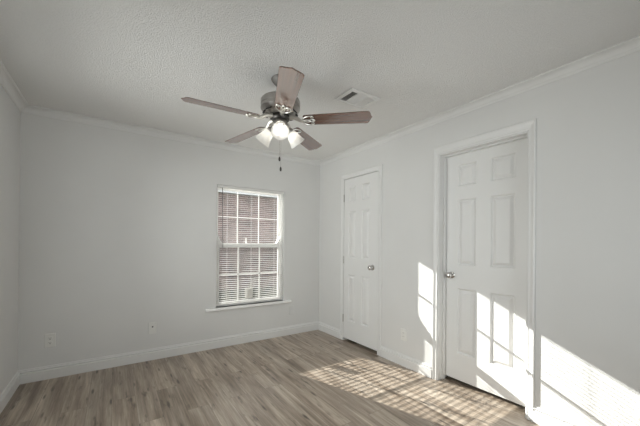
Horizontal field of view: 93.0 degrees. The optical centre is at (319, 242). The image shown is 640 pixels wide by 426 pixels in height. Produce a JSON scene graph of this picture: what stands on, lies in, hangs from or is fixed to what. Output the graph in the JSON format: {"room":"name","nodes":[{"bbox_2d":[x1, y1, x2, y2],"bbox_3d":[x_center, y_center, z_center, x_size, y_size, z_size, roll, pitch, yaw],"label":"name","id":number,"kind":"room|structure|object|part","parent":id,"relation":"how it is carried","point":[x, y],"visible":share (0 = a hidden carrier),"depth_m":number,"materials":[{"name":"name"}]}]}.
{"room":"empty bedroom","nodes":[
{"label":"empty bedroom","id":0,"kind":"room"},
{"bbox_2d":[0,84,20,393],"bbox_3d":[-1.423,0.026,0.797,0.120,2.385,4.270,1,0,-34],"label":"wall","id":1,"kind":"structure","parent":0,"point":[10,115],"depth_m":2.34,"materials":[{"name":"paint"}]},
{"bbox_2d":[0,371,19,413],"bbox_3d":[-1.405,1.161,0.877,0.018,0.117,4.134,1,0,-34],"label":"baseboard","id":2,"kind":"structure","parent":1,"relation":"attached to","point":[7,393],"depth_m":2.34,"materials":[{"name":"paint"}]},
{"bbox_2d":[0,60,27,111],"bbox_3d":[-1.373,-1.136,0.900,0.058,0.058,4.150,1,0,-34],"label":"crown molding","id":3,"kind":"structure","parent":1,"relation":"attached to","point":[6,81],"depth_m":2.26,"materials":[{"name":"paint"}]},
{"bbox_2d":[18,112,319,370],"bbox_3d":[-1.015,0.067,3.754,4.120,2.445,0.160,1,0,-34],"label":"wall","id":4,"kind":"structure","parent":0,"point":[118,228],"depth_m":3.07,"materials":[{"name":"paint"}]},
{"bbox_2d":[44,333,55,347],"bbox_3d":[-2.408,0.874,2.708,0.076,0.122,0.009,1,0,-34],"label":"wall outlet","id":5,"kind":"object","parent":4,"relation":"attached to","point":[49,339],"visible":1,"depth_m":2.71,"materials":[{"name":"white plastic"}]},
{"bbox_2d":[148,322,156,333],"bbox_3d":[-1.741,0.891,3.157,0.074,0.120,0.014,1,0,-34],"label":"cable jack","id":6,"kind":"object","parent":4,"relation":"attached to","point":[152,326],"visible":1,"depth_m":3.16,"materials":[{"name":"white plastic"}]},
{"bbox_2d":[18,321,318,383],"bbox_3d":[-1.297,1.168,3.458,3.100,0.117,0.018,1,0,-34],"label":"baseboard","id":7,"kind":"structure","parent":4,"relation":"attached to","point":[93,364],"depth_m":3.14,"materials":[{"name":"paint"}]},
{"bbox_2d":[22,105,319,165],"bbox_3d":[-1.265,-1.130,3.447,3.100,0.058,0.058,1,0,-34],"label":"crown molding","id":8,"kind":"structure","parent":4,"relation":"attached to","point":[29,109],"depth_m":3.14,"materials":[{"name":"paint"}]},
{"bbox_2d":[205,187,291,311],"bbox_3d":[-0.879,0.061,3.817,1.096,1.468,0.188,1,0,-34],"label":"window","id":9,"kind":"structure","parent":4,"relation":"in","point":[237,245],"depth_m":3.83,"materials":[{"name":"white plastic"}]},
{"bbox_3d":[-0.858,0.780,3.775,1.096,0.030,0.090,1,0,-34],"label":"sill","id":10,"kind":"part","parent":9,"relation":"part of","materials":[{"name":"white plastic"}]},
{"bbox_3d":[-0.901,-0.291,3.871,0.834,0.712,0.028,1,0,-34],"label":"sash","id":11,"kind":"part","parent":9,"relation":"part of","materials":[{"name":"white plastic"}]},
{"bbox_3d":[-0.886,0.376,3.838,0.834,0.727,0.030,1,0,-34],"label":"sash","id":12,"kind":"part","parent":9,"relation":"part of","materials":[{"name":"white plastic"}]},
{"bbox_2d":[245,287,252,297],"bbox_3d":[-0.895,0.632,3.826,0.100,0.127,0.001,1,0,-34],"label":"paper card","id":13,"kind":"object","parent":9,"relation":"attached to","point":[250,290],"visible":0.71,"depth_m":3.83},
{"bbox_2d":[216,185,283,305],"bbox_3d":[-0.851,0.036,3.791,0.866,1.414,0.043,1,0,-34],"label":"window blind","id":14,"kind":"object","parent":9,"relation":"attached to","point":[220,186],"visible":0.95,"depth_m":3.78,"materials":[{"name":"plastic"}]},
{"bbox_3d":[-0.861,0.736,3.796,0.866,0.013,0.023,1,0,-34],"label":"rail","id":15,"kind":"part","parent":14,"relation":"part of","materials":[{"name":"white plastic"}]},
{"bbox_3d":[-0.601,0.045,3.969,0.002,1.377,0.029,1,0,-34],"label":"ladder cord","id":16,"kind":"part","parent":14,"relation":"part of","materials":[{"name":"white fabric"}]},
{"bbox_2d":[0,330,539,425],"bbox_3d":[0.203,1.266,1.944,4.120,0.060,4.330,1,0,-34],"label":"floor","id":17,"kind":"structure","parent":0,"point":[316,377],"depth_m":2.47,"materials":[{"name":"wood"}]},
{"bbox_2d":[0,0,639,160],"bbox_3d":[0.197,-1.199,1.991,4.120,0.100,4.430,1,0,-34],"label":"ceiling","id":18,"kind":"structure","parent":0,"point":[133,62],"depth_m":1.84,"materials":[{"name":"white paint"}]},
{"bbox_2d":[181,66,371,170],"bbox_3d":[-0.324,-0.827,2.124,1.190,0.652,1.219,1,0,-34],"label":"ceiling fan","id":19,"kind":"object","parent":18,"relation":"hanging from","point":[282,105],"visible":1,"depth_m":2.07,"materials":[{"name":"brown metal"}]},
{"bbox_3d":[-0.626,-0.859,1.933,0.477,0.006,0.134,0,12,-31],"label":"fan blade","id":20,"kind":"part","parent":19,"relation":"part of","materials":[{"name":"brown wood"}]},
{"bbox_3d":[-0.584,-0.847,2.406,0.477,0.006,0.134,-2,10,41],"label":"fan blade","id":21,"kind":"part","parent":19,"relation":"part of","materials":[{"name":"brown wood"}]},
{"bbox_3d":[-0.387,-0.764,2.184,0.120,0.100,0.120,47,16,16],"label":"lamp shade","id":22,"kind":"part","parent":19,"relation":"part of","materials":[{"name":"white glass"}]},
{"bbox_3d":[-0.265,-0.763,2.027,0.120,0.100,0.120,1,-44,-8],"label":"lamp shade","id":23,"kind":"part","parent":19,"relation":"part of","materials":[{"name":"white glass"}]},
{"bbox_3d":[-0.266,-0.774,2.036,0.039,0.056,0.039,1,-44,-8],"label":"bulb","id":24,"kind":"part","parent":19,"relation":"part of","materials":[{"name":"white glass"}]},
{"bbox_3d":[-0.190,-0.866,1.748,0.134,0.006,0.477,13,-4,-12],"label":"fan blade","id":25,"kind":"part","parent":19,"relation":"part of","materials":[{"name":"brown wood"}]},
{"bbox_3d":[-0.190,-0.762,2.211,0.120,0.100,0.120,0,44,52],"label":"lamp shade","id":26,"kind":"part","parent":19,"relation":"part of","materials":[{"name":"white glass"}]},
{"bbox_3d":[-0.121,-0.848,2.512,0.134,0.006,0.477,-12,-6,22],"label":"fan blade","id":27,"kind":"part","parent":19,"relation":"part of","materials":[{"name":"brown wood"}]},
{"bbox_3d":[0.122,-0.859,2.105,0.477,0.006,0.134,-1,-12,5],"label":"fan blade","id":28,"kind":"part","parent":19,"relation":"part of","materials":[{"name":"brown wood"}]},
{"bbox_2d":[335,88,380,108],"bbox_3d":[0.297,-1.137,2.416,0.295,0.020,0.220,1,0,-34],"label":"ceiling vent","id":29,"kind":"object","parent":18,"relation":"in","point":[354,97],"visible":1,"depth_m":2.40,"materials":[{"name":"metal"}]},
{"bbox_2d":[319,51,639,425],"bbox_3d":[1.214,0.054,2.663,0.140,2.385,4.150,1,0,-34],"label":"wall","id":30,"kind":"structure","parent":0,"point":[587,264],"depth_m":1.98,"materials":[{"name":"paint"}]},
{"bbox_2d":[340,164,382,355],"bbox_3d":[0.506,0.192,3.644,0.207,2.101,0.720,1,0,-34],"label":"door","id":31,"kind":"structure","parent":30,"relation":"in","point":[361,204],"depth_m":3.60,"materials":[{"name":"paint"}]},
{"bbox_3d":[0.569,0.285,3.422,0.065,0.062,0.062,1,0,-34],"label":"knob","id":32,"kind":"part","parent":31,"relation":"part of","materials":[{"name":"silver metal"}]},
{"bbox_2d":[401,328,406,341],"bbox_3d":[0.844,0.932,3.062,0.009,0.120,0.074,1,0,-34],"label":"wall outlet","id":33,"kind":"object","parent":30,"relation":"attached to","point":[403,331],"visible":1,"depth_m":3.06,"materials":[{"name":"white plastic"}]},
{"bbox_2d":[318,321,586,425],"bbox_3d":[1.143,1.188,2.610,0.018,0.117,4.134,1,0,-34],"label":"baseboard","id":34,"kind":"structure","parent":30,"relation":"attached to","point":[542,417],"depth_m":2.87,"materials":[{"name":"paint"}]},
{"bbox_2d":[319,35,639,165],"bbox_3d":[1.143,-1.110,2.610,0.058,0.058,4.150,1,0,-34],"label":"crown molding","id":35,"kind":"structure","parent":30,"relation":"attached to","point":[632,45],"depth_m":2.22,"materials":[{"name":"paint"}]},
{"bbox_2d":[432,118,536,421],"bbox_3d":[1.324,0.191,2.488,0.154,2.113,0.817,1,0,-34],"label":"door","id":36,"kind":"structure","parent":30,"relation":"in","point":[484,200],"depth_m":2.47,"materials":[{"name":"paint"}]},
{"bbox_3d":[1.163,0.294,2.726,0.065,0.062,0.062,1,0,-34],"label":"knob","id":37,"kind":"part","parent":36,"relation":"part of","materials":[{"name":"silver metal"}]},
{"label":"outside","id":38,"kind":"structure","parent":0,"visible":0},
{"bbox_2d":[219,287,276,301],"bbox_3d":[-7.080,1.544,12.937,30.000,0.100,21.840,1,0,-34],"label":"ground","id":39,"kind":"structure","parent":38,"point":[226,295],"depth_m":9.05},
{"bbox_2d":[218,190,276,290],"bbox_3d":[-5.600,-0.522,10.792,20.800,4.050,5.640,1,0,-34],"label":"brick house","id":40,"kind":"structure","parent":39,"relation":"on","point":[249,211],"depth_m":9.96,"materials":[{"name":"paint"}]}
]}

